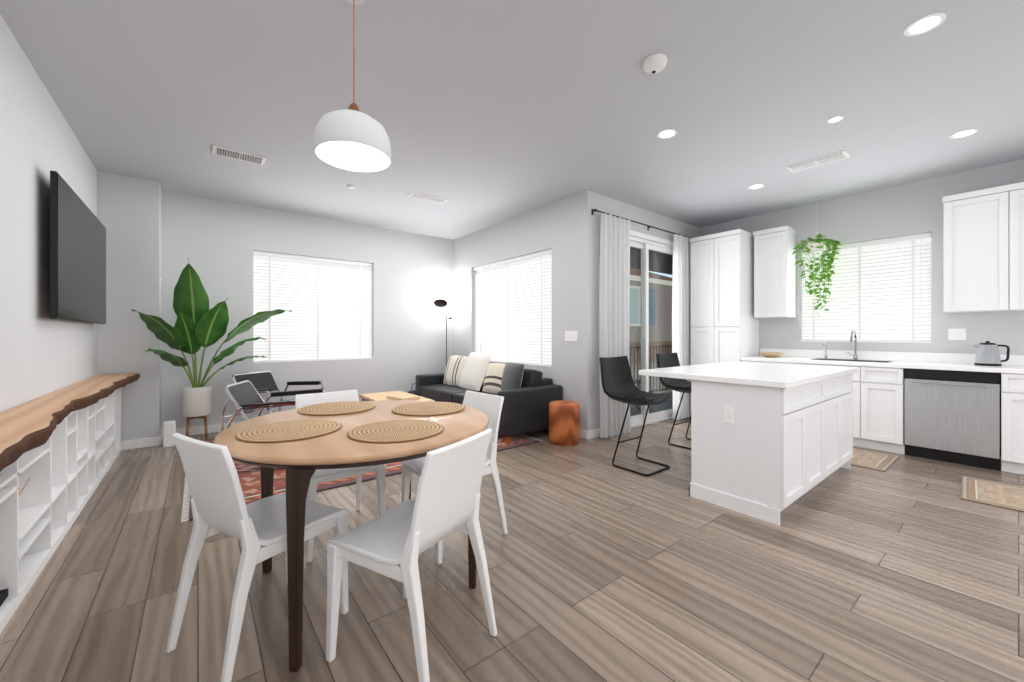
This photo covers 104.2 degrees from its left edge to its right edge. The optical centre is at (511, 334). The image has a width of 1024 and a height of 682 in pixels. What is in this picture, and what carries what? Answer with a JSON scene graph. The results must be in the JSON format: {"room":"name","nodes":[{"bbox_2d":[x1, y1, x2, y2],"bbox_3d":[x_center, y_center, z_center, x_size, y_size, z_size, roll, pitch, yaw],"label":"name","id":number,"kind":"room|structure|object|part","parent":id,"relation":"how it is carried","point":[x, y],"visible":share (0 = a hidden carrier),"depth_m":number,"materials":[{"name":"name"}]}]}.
{"room":"dining room and kitchen","nodes":[
{"label":"dining room and kitchen","id":0,"kind":"room"},
{"bbox_2d":[0,14,96,412],"bbox_3d":[-1.677,-0.225,0.716,0.150,2.850,8.300,0,0,-38],"label":"wall","id":1,"kind":"structure","parent":0,"point":[42,353],"depth_m":2.44,"materials":[{"name":"paint"}]},
{"bbox_2d":[50,170,105,323],"bbox_3d":[-3.498,-0.575,3.228,0.083,0.950,1.740,0,0,-38],"label":"tv","id":2,"kind":"object","parent":1,"relation":"attached to","point":[77,260],"visible":1,"depth_m":2.92,"materials":[{"name":"black plastic"}]},
{"bbox_2d":[97,171,161,440],"bbox_3d":[-4.214,-0.225,4.319,0.620,2.850,0.500,0,0,-38],"label":"wall","id":3,"kind":"structure","parent":0,"point":[129,213],"depth_m":4.19,"materials":[{"name":"paint"}]},
{"bbox_2d":[121,435,161,449],"bbox_3d":[-3.992,1.153,4.169,0.483,0.095,0.016,0,0,-38],"label":"baseboard","id":4,"kind":"structure","parent":3,"relation":"attached to","point":[157,441],"depth_m":4.22,"materials":[{"name":"white wood"}]},
{"bbox_2d":[162,191,452,429],"bbox_3d":[-2.515,-0.225,5.879,3.980,2.850,0.150,0,0,-38],"label":"wall","id":5,"kind":"structure","parent":0,"point":[217,242],"depth_m":5.48,"materials":[{"name":"paint"}]},
{"bbox_2d":[176,422,239,435],"bbox_3d":[-2.524,1.153,5.769,3.830,0.095,0.013,0,0,-38],"label":"baseboard","id":6,"kind":"structure","parent":5,"relation":"attached to","point":[217,427],"depth_m":4.81,"materials":[{"name":"white wood"}]},
{"bbox_2d":[253,255,373,362],"bbox_3d":[-2.771,-0.360,5.678,1.550,1.460,0.150,0,0,-38],"label":"window","id":7,"kind":"structure","parent":5,"relation":"in","point":[285,260],"depth_m":5.57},
{"bbox_2d":[253,250,372,361],"bbox_3d":[-2.756,-0.365,5.659,1.538,1.446,0.074,0,0,-38],"label":"window blind","id":8,"kind":"object","parent":7,"relation":"attached to","point":[329,316],"visible":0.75,"depth_m":5.62,"materials":[{"name":"white plastic"}]},
{"bbox_2d":[0,417,1023,681],"bbox_3d":[0.938,1.230,3.093,7.200,0.060,8.800,0,0,-38],"label":"floor","id":9,"kind":"structure","parent":0,"point":[900,569],"depth_m":1.88,"materials":[{"name":"brown wood"}]},
{"bbox_2d":[0,373,139,633],"bbox_3d":[-2.763,0.800,2.486,0.326,0.800,4.125,0,0,-38],"label":"shelf unit","id":10,"kind":"object","parent":9,"relation":"on","point":[60,450],"visible":0.98,"depth_m":2.13,"materials":[{"name":"white wood"}]},
{"bbox_2d":[163,420,175,447],"bbox_3d":[-3.665,1.065,4.268,0.100,0.270,0.100,0,0,-38],"label":"air purifier","id":11,"kind":"object","parent":9,"relation":"on","point":[169,429],"visible":0.96,"depth_m":4.23,"materials":[{"name":"white plastic"}]},
{"bbox_2d":[132,257,291,438],"bbox_3d":[-3.322,0.180,4.537,1.413,2.042,0.734,0,0,-38],"label":"potted plant","id":12,"kind":"object","parent":9,"relation":"on","point":[196,327],"visible":1,"depth_m":4.46,"materials":[{"name":"green plant"}]},
{"bbox_3d":[-3.626,0.764,4.590,0.274,0.328,0.274,0,0,-38],"label":"pot","id":13,"kind":"part","parent":12,"relation":"part of","materials":[{"name":"ceramic"}]},
{"bbox_2d":[166,433,348,681],"bbox_3d":[-1.008,0.787,1.617,0.420,0.826,0.491,0,0,30],"label":"dining chair","id":14,"kind":"object","parent":9,"relation":"on","point":[258,529],"visible":0.88,"depth_m":1.47,"materials":[{"name":"white plastic"}]},
{"bbox_2d":[295,390,384,562],"bbox_3d":[-1.058,0.787,2.411,0.420,0.826,0.491,0,0,-38],"label":"dining chair","id":15,"kind":"object","parent":9,"relation":"on","point":[319,476],"visible":0.29,"depth_m":2.34,"materials":[{"name":"white plastic"}]},
{"bbox_2d":[214,400,488,671],"bbox_3d":[-0.714,0.805,1.958,1.202,0.789,1.203,0,0,-38],"label":"dining table","id":16,"kind":"object","parent":9,"relation":"on","point":[301,445],"visible":0.94,"depth_m":1.59,"materials":[{"name":"brown wood"}]},
{"bbox_2d":[181,434,541,521],"bbox_3d":[-1.627,1.196,4.459,3.130,0.009,2.420,0,0,-38],"label":"living room rug","id":17,"kind":"object","parent":9,"relation":"on","point":[250,482],"visible":0.19,"depth_m":3.30,"materials":[{"name":"fabric"}]},
{"bbox_2d":[221,371,322,430],"bbox_3d":[-2.813,0.823,4.724,0.715,0.732,0.824,0,0,17],"label":"chair","id":18,"kind":"object","parent":17,"relation":"on","point":[263,381],"visible":0.6,"depth_m":4.84,"materials":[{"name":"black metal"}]},
{"bbox_2d":[225,380,325,471],"bbox_3d":[-2.261,0.823,3.853,0.715,0.732,0.824,0,0,-13],"label":"chair","id":19,"kind":"object","parent":17,"relation":"on","point":[244,396],"visible":0.44,"depth_m":3.69,"materials":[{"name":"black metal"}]},
{"bbox_2d":[359,391,434,400],"bbox_3d":[-1.468,0.971,5.017,0.560,0.436,1.060,0,0,-38],"label":"coffee table","id":20,"kind":"object","parent":17,"relation":"on","point":[393,395],"visible":0.33,"depth_m":4.99,"materials":[{"name":"brown wood"}]},
{"bbox_2d":[386,393,419,400],"bbox_3d":[-1.327,0.770,4.873,0.340,0.035,0.243,0,0,40],"label":"book","id":21,"kind":"object","parent":20,"relation":"on","point":[399,396],"depth_m":4.83,"materials":[{"name":"beige paper"}]},
{"bbox_2d":[416,352,562,443],"bbox_3d":[-0.434,0.723,5.474,0.890,0.933,2.300,0,0,-38],"label":"sofa","id":22,"kind":"object","parent":17,"relation":"on","point":[529,395],"visible":0.83,"depth_m":4.90,"materials":[{"name":"leather"}]},
{"bbox_2d":[499,362,524,397],"bbox_3d":[-0.009,0.555,4.918,0.120,0.416,0.437,17,-9,-31],"label":"pillow","id":23,"kind":"object","parent":22,"relation":"on","point":[510,374],"depth_m":4.86,"materials":[{"name":"grey fabric"}]},
{"bbox_2d":[326,428,496,681],"bbox_3d":[-0.371,0.787,1.532,0.491,0.826,0.420,0,0,29],"label":"dining chair","id":24,"kind":"object","parent":9,"relation":"on","point":[394,542],"visible":1,"depth_m":1.43,"materials":[{"name":"white plastic"}]},
{"bbox_2d":[407,383,415,394],"bbox_3d":[-1.531,0.985,6.342,0.160,0.422,0.354,0,0,37],"label":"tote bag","id":25,"kind":"object","parent":9,"relation":"on","point":[412,392],"visible":0.21,"depth_m":6.27,"materials":[{"name":"grey fabric"}]},
{"bbox_2d":[433,299,451,365],"bbox_3d":[-1.137,0.313,6.610,0.370,1.774,0.286,0,0,-38],"label":"floor lamp","id":26,"kind":"object","parent":9,"relation":"on","point":[440,303],"visible":0.71,"depth_m":6.56,"materials":[{"name":"brown metal"}]},
{"bbox_2d":[401,390,507,564],"bbox_3d":[-0.344,0.787,2.391,0.491,0.826,0.420,0,0,-42],"label":"dining chair","id":27,"kind":"object","parent":9,"relation":"on","point":[490,406],"visible":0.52,"depth_m":2.37,"materials":[{"name":"white plastic"}]},
{"bbox_2d":[549,400,579,445],"bbox_3d":[0.581,0.980,4.435,0.344,0.440,0.344,0,0,-38],"label":"stump side table","id":28,"kind":"object","parent":9,"relation":"on","point":[564,422],"visible":1,"depth_m":4.29,"materials":[{"name":"brown wood"}]},
{"bbox_2d":[599,213,630,437],"bbox_3d":[1.212,-0.102,4.688,0.536,2.565,0.093,0,0,-38],"label":"curtain","id":29,"kind":"object","parent":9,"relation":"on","point":[614,299],"visible":0.83,"depth_m":4.66,"materials":[{"name":"fabric"}]},
{"bbox_2d":[600,356,669,475],"bbox_3d":[1.114,0.706,3.693,0.460,0.988,0.561,0,0,-38],"label":"bar stool","id":30,"kind":"object","parent":9,"relation":"on","point":[618,384],"visible":1,"depth_m":3.78,"materials":[{"name":"black leather"}]},
{"bbox_2d":[656,352,690,448],"bbox_3d":[1.904,0.706,4.404,0.460,0.988,0.561,0,0,-38],"label":"bar stool","id":31,"kind":"object","parent":9,"relation":"on","point":[683,386],"visible":0.62,"depth_m":4.52,"materials":[{"name":"black leather"}]},
{"bbox_2d":[672,234,690,419],"bbox_3d":[2.450,-0.102,5.661,0.546,2.565,0.094,0,0,-38],"label":"curtain","id":32,"kind":"object","parent":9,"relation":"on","point":[681,313],"visible":0.77,"depth_m":5.57,"materials":[{"name":"fabric"}]},
{"bbox_2d":[690,229,758,364],"bbox_3d":[2.967,-0.077,5.572,0.636,2.555,0.665,0,0,-38],"label":"pantry cabinet","id":33,"kind":"object","parent":9,"relation":"on","point":[724,325],"visible":0.62,"depth_m":5.34,"materials":[{"name":"white wood"}]},
{"bbox_2d":[741,360,756,361],"bbox_3d":[3.278,0.766,5.187,0.626,0.867,0.313,0,0,-38],"label":"base cabinet","id":34,"kind":"object","parent":9,"relation":"on","point":[741,360],"depth_m":5.03,"materials":[{"name":"stone"}]},
{"bbox_2d":[689,373,852,525],"bbox_3d":[2.168,0.767,3.244,1.704,0.868,0.607,0,0,-38],"label":"kitchen island","id":35,"kind":"object","parent":9,"relation":"on","point":[770,442],"depth_m":2.74,"materials":[{"name":"wood"}]},
{"bbox_2d":[723,405,734,424],"bbox_3d":[1.491,0.552,2.739,0.008,0.115,0.070,0,0,-38],"label":"outlet","id":36,"kind":"object","parent":35,"relation":"attached to","point":[728,410],"depth_m":2.74,"materials":[{"name":"white plastic"}]},
{"bbox_2d":[639,361,857,388],"bbox_3d":[2.050,0.313,3.402,1.750,0.040,1.050,0,0,-38],"label":"island countertop","id":37,"kind":"structure","parent":35,"relation":"on","point":[769,375],"depth_m":3.07,"materials":[{"name":"white stone"}]},
{"bbox_2d":[757,360,800,364],"bbox_3d":[3.480,0.766,4.929,0.626,0.867,0.577,0,0,-38],"label":"base cabinet","id":38,"kind":"object","parent":9,"relation":"on","point":[798,362],"depth_m":4.75,"materials":[{"name":"stone"}]},
{"bbox_2d":[801,364,848,366],"bbox_3d":[3.765,0.766,4.568,0.626,0.867,0.576,0,0,-38],"label":"base cabinet","id":39,"kind":"object","parent":9,"relation":"on","point":[838,365],"depth_m":4.38,"materials":[{"name":"stone"}]},
{"bbox_2d":[849,364,892,451],"bbox_3d":[3.990,0.766,4.281,0.626,0.867,0.386,0,0,-38],"label":"base cabinet","id":40,"kind":"object","parent":9,"relation":"on","point":[872,391],"depth_m":4.12,"materials":[{"name":"wood"}]},
{"bbox_2d":[851,448,899,471],"bbox_3d":[3.221,1.196,4.088,0.700,0.007,1.000,0,0,-38],"label":"area rug","id":41,"kind":"object","parent":9,"relation":"on","point":[879,461],"visible":0.36,"depth_m":3.80,"materials":[{"name":"beige fabric"}]},
{"bbox_2d":[893,368,996,469],"bbox_3d":[4.297,0.766,3.891,0.626,0.867,0.726,0,0,-38],"label":"base cabinet","id":42,"kind":"object","parent":9,"relation":"on","point":[960,408],"depth_m":3.72,"materials":[{"name":"metal"}]},
{"bbox_2d":[741,356,1023,371],"bbox_3d":[4.595,0.360,3.505,0.636,0.135,4.584,0,0,-38],"label":"countertop","id":43,"kind":"structure","parent":42,"relation":"on","point":[804,359],"depth_m":4.16,"materials":[{"name":"white stone"}]},
{"bbox_2d":[758,352,784,356],"bbox_3d":[3.339,0.263,5.136,0.300,0.058,0.300,0,0,-38],"label":"bowl","id":44,"kind":"object","parent":43,"relation":"on","point":[771,354],"visible":0.96,"depth_m":5.06,"materials":[{"name":"brown wood"}]},
{"bbox_2d":[823,341,827,357],"bbox_3d":[3.783,0.189,4.823,0.120,0.207,0.032,0,0,-38],"label":"faucet","id":45,"kind":"object","parent":43,"relation":"on","point":[825,355],"visible":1,"depth_m":4.84,"materials":[{"name":"silver metal"}]},
{"bbox_2d":[807,358,896,362],"bbox_3d":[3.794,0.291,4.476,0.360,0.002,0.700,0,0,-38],"label":"sink","id":46,"kind":"object","parent":43,"relation":"in","point":[874,361],"depth_m":4.44,"materials":[{"name":"metal"}]},
{"bbox_2d":[847,329,857,359],"bbox_3d":[3.904,0.117,4.597,0.225,0.350,0.103,0,0,-38],"label":"faucet","id":47,"kind":"object","parent":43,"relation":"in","point":[855,356],"visible":1,"depth_m":4.61,"materials":[{"name":"silver metal"}]},
{"bbox_2d":[973,341,1009,365],"bbox_3d":[4.496,0.177,3.742,0.233,0.230,0.168,0,0,32],"label":"kettle","id":48,"kind":"object","parent":43,"relation":"on","point":[987,353],"visible":1,"depth_m":3.71,"materials":[{"name":"silver metal"}]},
{"bbox_2d":[904,365,1001,470],"bbox_3d":[4.285,0.766,3.882,0.655,0.867,0.600,0,0,-38],"label":"dishwasher","id":49,"kind":"object","parent":42,"relation":"in","point":[954,415],"depth_m":3.68,"materials":[{"name":"silver metal"}]},
{"bbox_2d":[961,476,1023,511],"bbox_3d":[3.861,1.196,2.759,0.700,0.007,1.000,0,0,-41],"label":"kitchen rug","id":50,"kind":"object","parent":9,"relation":"on","point":[999,494],"visible":1,"depth_m":2.99,"materials":[{"name":"beige fabric"}]},
{"bbox_2d":[997,372,1023,474],"bbox_3d":[4.639,0.766,3.457,0.626,0.867,0.501,0,0,-38],"label":"base cabinet","id":51,"kind":"object","parent":9,"relation":"on","point":[1010,385],"depth_m":3.42,"materials":[{"name":"wood"}]},
{"bbox_2d":[0,0,1023,239],"bbox_3d":[0.938,-1.700,3.093,7.200,0.100,8.800,0,0,-38],"label":"ceiling","id":52,"kind":"structure","parent":0,"point":[485,113],"depth_m":2.77,"materials":[{"name":"paint"}]},
{"bbox_2d":[212,145,265,164],"bbox_3d":[-2.511,-1.641,3.674,0.400,0.016,0.200,0,0,-38],"label":"ceiling vent","id":53,"kind":"object","parent":52,"relation":"in","point":[235,154],"visible":1,"depth_m":3.66,"materials":[{"name":"white metal"}]},
{"bbox_2d":[314,0,390,171],"bbox_3d":[-0.761,-1.250,1.921,0.344,0.799,0.344,0,0,-38],"label":"pendant lamp","id":54,"kind":"object","parent":52,"relation":"hanging from","point":[352,137],"visible":1,"depth_m":1.88,"materials":[{"name":"white metal"}]},
{"bbox_2d":[407,192,447,203],"bbox_3d":[-1.015,-1.641,4.814,0.460,0.016,0.160,0,0,-38],"label":"ceiling vent","id":55,"kind":"object","parent":52,"relation":"in","point":[427,197],"visible":1,"depth_m":4.78,"materials":[{"name":"white metal"}]},
{"bbox_2d":[643,53,666,73],"bbox_3d":[0.864,-1.626,2.411,0.140,0.046,0.140,0,0,-38],"label":"smoke detector","id":56,"kind":"object","parent":52,"relation":"attached to","point":[654,63],"visible":1,"depth_m":2.38,"materials":[{"name":"white plastic"}]},
{"bbox_2d":[657,129,676,138],"bbox_3d":[1.274,-1.647,3.281,0.160,0.003,0.160,0,0,-38],"label":"recessed light","id":57,"kind":"object","parent":52,"relation":"in","point":[666,134],"visible":1,"depth_m":3.27,"materials":[{"name":"white plastic"}]},
{"bbox_2d":[748,184,764,188],"bbox_3d":[2.723,-1.647,4.447,0.160,0.003,0.160,0,0,-38],"label":"recessed light","id":58,"kind":"object","parent":52,"relation":"in","point":[756,186],"visible":1,"depth_m":4.44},
{"bbox_2d":[792,196,841,315],"bbox_3d":[3.642,-0.921,4.757,0.494,1.455,0.503,0,0,-38],"label":"hanging plant","id":59,"kind":"object","parent":52,"relation":"hanging from","point":[819,245],"visible":1,"depth_m":4.71,"materials":[{"name":"green plant"}]},
{"bbox_2d":[786,150,850,172],"bbox_3d":[2.918,-1.641,3.811,0.200,0.016,0.460,0,0,-38],"label":"ceiling vent","id":60,"kind":"object","parent":52,"relation":"in","point":[833,157],"visible":1,"depth_m":3.79,"materials":[{"name":"white metal"}]},
{"bbox_2d":[827,116,843,122],"bbox_3d":[2.479,-1.647,3.059,0.100,0.003,0.100,0,0,-38],"label":"recessed light","id":61,"kind":"object","parent":52,"relation":"in","point":[835,119],"visible":1,"depth_m":3.06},
{"bbox_2d":[904,13,946,36],"bbox_3d":[2.197,-1.647,2.124,0.160,0.003,0.160,0,0,-38],"label":"recessed light","id":62,"kind":"object","parent":52,"relation":"in","point":[925,24],"visible":1,"depth_m":2.12,"materials":[{"name":"white plastic"}]},
{"bbox_2d":[949,129,977,138],"bbox_3d":[3.708,-1.647,3.276,0.160,0.003,0.160,0,0,-38],"label":"recessed light","id":63,"kind":"object","parent":52,"relation":"in","point":[963,133],"visible":1,"depth_m":3.27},
{"bbox_2d":[453,194,577,401],"bbox_3d":[-0.067,-0.225,5.865,0.150,2.850,2.900,0,0,-38],"label":"wall","id":64,"kind":"structure","parent":0,"point":[553,226],"depth_m":5.14,"materials":[{"name":"paint"}]},
{"bbox_2d":[565,331,577,340],"bbox_3d":[0.705,0.020,4.755,0.010,0.120,0.200,0,0,-38],"label":"light switch","id":65,"kind":"object","parent":64,"relation":"attached to","point":[571,335],"visible":1,"depth_m":4.75,"materials":[{"name":"white plastic"}]},
{"bbox_2d":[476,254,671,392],"bbox_3d":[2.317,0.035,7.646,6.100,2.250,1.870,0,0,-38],"label":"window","id":66,"kind":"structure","parent":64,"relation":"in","point":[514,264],"depth_m":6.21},
{"bbox_2d":[473,249,551,364],"bbox_3d":[-0.040,-0.345,5.791,0.074,1.486,1.858,0,0,-38],"label":"window blind","id":67,"kind":"object","parent":66,"relation":"attached to","point":[514,327],"visible":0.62,"depth_m":5.67,"materials":[{"name":"white plastic"}]},
{"bbox_3d":[2.399,0.695,7.679,5.930,0.930,0.040,0,0,-38],"label":"railing","id":68,"kind":"part","parent":66,"relation":"part of","materials":[{"name":"brown metal"}]},
{"bbox_2d":[580,429,589,439],"bbox_3d":[-0.069,1.153,5.734,0.013,0.095,3.023,0,0,-38],"label":"baseboard","id":69,"kind":"structure","parent":64,"relation":"attached to","point":[584,434],"depth_m":4.58,"materials":[{"name":"white wood"}]},
{"bbox_2d":[578,190,699,430],"bbox_3d":[1.898,-0.225,5.471,2.750,2.850,0.150,0,0,-38],"label":"wall","id":70,"kind":"structure","parent":0,"point":[589,226],"depth_m":4.64,"materials":[{"name":"paint"}]},
{"bbox_2d":[590,428,599,438],"bbox_3d":[1.032,1.153,4.687,0.380,0.095,0.016,0,0,-38],"label":"baseboard","id":71,"kind":"structure","parent":70,"relation":"attached to","point":[595,433],"depth_m":4.62,"materials":[{"name":"white wood"}]},
{"bbox_2d":[592,209,689,237],"bbox_3d":[1.820,-1.415,5.247,2.330,0.070,0.102,0,0,-38],"label":"curtain rod","id":72,"kind":"object","parent":70,"relation":"attached to","point":[648,226],"visible":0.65,"depth_m":5.06,"materials":[{"name":"black metal"}]},
{"bbox_2d":[629,241,672,423],"bbox_3d":[1.802,-0.022,5.390,1.570,2.385,0.100,0,0,-38],"label":"door","id":73,"kind":"structure","parent":70,"relation":"in","point":[645,312],"depth_m":5.39,"materials":[{"name":"clear glass"}]},
{"bbox_2d":[630,247,671,274],"bbox_3d":[2.701,-1.430,7.287,5.940,0.140,1.690,0,0,-38],"label":"soffit","id":74,"kind":"structure","parent":70,"relation":"attached to","point":[656,265],"depth_m":7.44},
{"bbox_2d":[630,230,672,427],"bbox_3d":[1.810,-0.060,5.380,1.780,2.520,0.145,0,0,-38],"label":"door frame","id":75,"kind":"structure","parent":70,"relation":"attached to","point":[639,240],"depth_m":5.36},
{"bbox_2d":[700,159,1023,355],"bbox_3d":[4.697,-0.225,4.016,0.150,2.850,5.600,0,0,-38],"label":"wall","id":76,"kind":"structure","parent":0,"point":[913,208],"depth_m":4.40,"materials":[{"name":"paint"}]},
{"bbox_2d":[753,226,795,317],"bbox_3d":[3.436,-0.787,5.219,0.336,1.135,0.388,0,0,-38],"label":"upper cabinet","id":77,"kind":"object","parent":76,"relation":"attached to","point":[774,279],"visible":1,"depth_m":5.11,"materials":[{"name":"white wood"}]},
{"bbox_2d":[799,238,931,342],"bbox_3d":[4.135,-0.500,4.731,0.150,1.180,1.180,0,0,-38],"label":"window","id":78,"kind":"structure","parent":76,"relation":"in","point":[885,245],"depth_m":4.52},
{"bbox_2d":[801,232,931,341],"bbox_3d":[4.116,-0.505,4.716,0.074,1.166,1.168,0,0,-38],"label":"window blind","id":79,"kind":"object","parent":78,"relation":"attached to","point":[884,294],"visible":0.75,"depth_m":4.62,"materials":[{"name":"white plastic"}]},
{"bbox_2d":[761,348,1023,363],"bbox_3d":[4.836,0.243,3.696,0.021,0.099,4.584,0,0,-38],"label":"backsplash","id":80,"kind":"structure","parent":76,"relation":"attached to","point":[938,358],"depth_m":4.40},
{"bbox_2d":[948,328,965,339],"bbox_3d":[4.548,0.000,4.077,0.008,0.120,0.120,0,0,-38],"label":"electrical outlet","id":81,"kind":"object","parent":76,"relation":"attached to","point":[956,334],"visible":1,"depth_m":4.07,"materials":[{"name":"white plastic"}]},
{"bbox_2d":[943,187,994,312],"bbox_3d":[4.521,-0.787,3.849,0.326,1.136,0.464,0,0,-38],"label":"upper cabinet","id":82,"kind":"object","parent":76,"relation":"attached to","point":[983,250],"depth_m":3.80,"materials":[{"name":"white wood"}]},
{"bbox_2d":[995,182,1023,311],"bbox_3d":[4.754,-0.787,3.553,0.326,1.136,0.521,0,0,-38],"label":"upper cabinet","id":83,"kind":"object","parent":76,"relation":"attached to","point":[1009,199],"depth_m":3.62,"materials":[{"name":"white wood"}]},
{"label":"outside","id":84,"kind":"structure","parent":0,"visible":0},
{"bbox_2d":[630,391,671,415],"bbox_3d":[2.794,1.260,7.169,5.940,0.080,1.390,0,0,-38],"label":"floor","id":85,"kind":"structure","parent":84,"point":[654,407],"depth_m":6.66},
{"bbox_2d":[633,357,651,411],"bbox_3d":[1.992,0.798,6.546,0.501,0.861,0.421,0,0,32],"label":"patio chair","id":86,"kind":"object","parent":85,"relation":"on","point":[638,381],"depth_m":6.53,"materials":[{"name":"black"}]},
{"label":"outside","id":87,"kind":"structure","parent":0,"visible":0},
{"bbox_2d":[629,268,671,392],"bbox_3d":[6.312,0.400,16.232,19.000,9.600,4.300,0,0,-38],"label":"house","id":88,"kind":"structure","parent":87,"point":[652,310],"depth_m":14.00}
]}

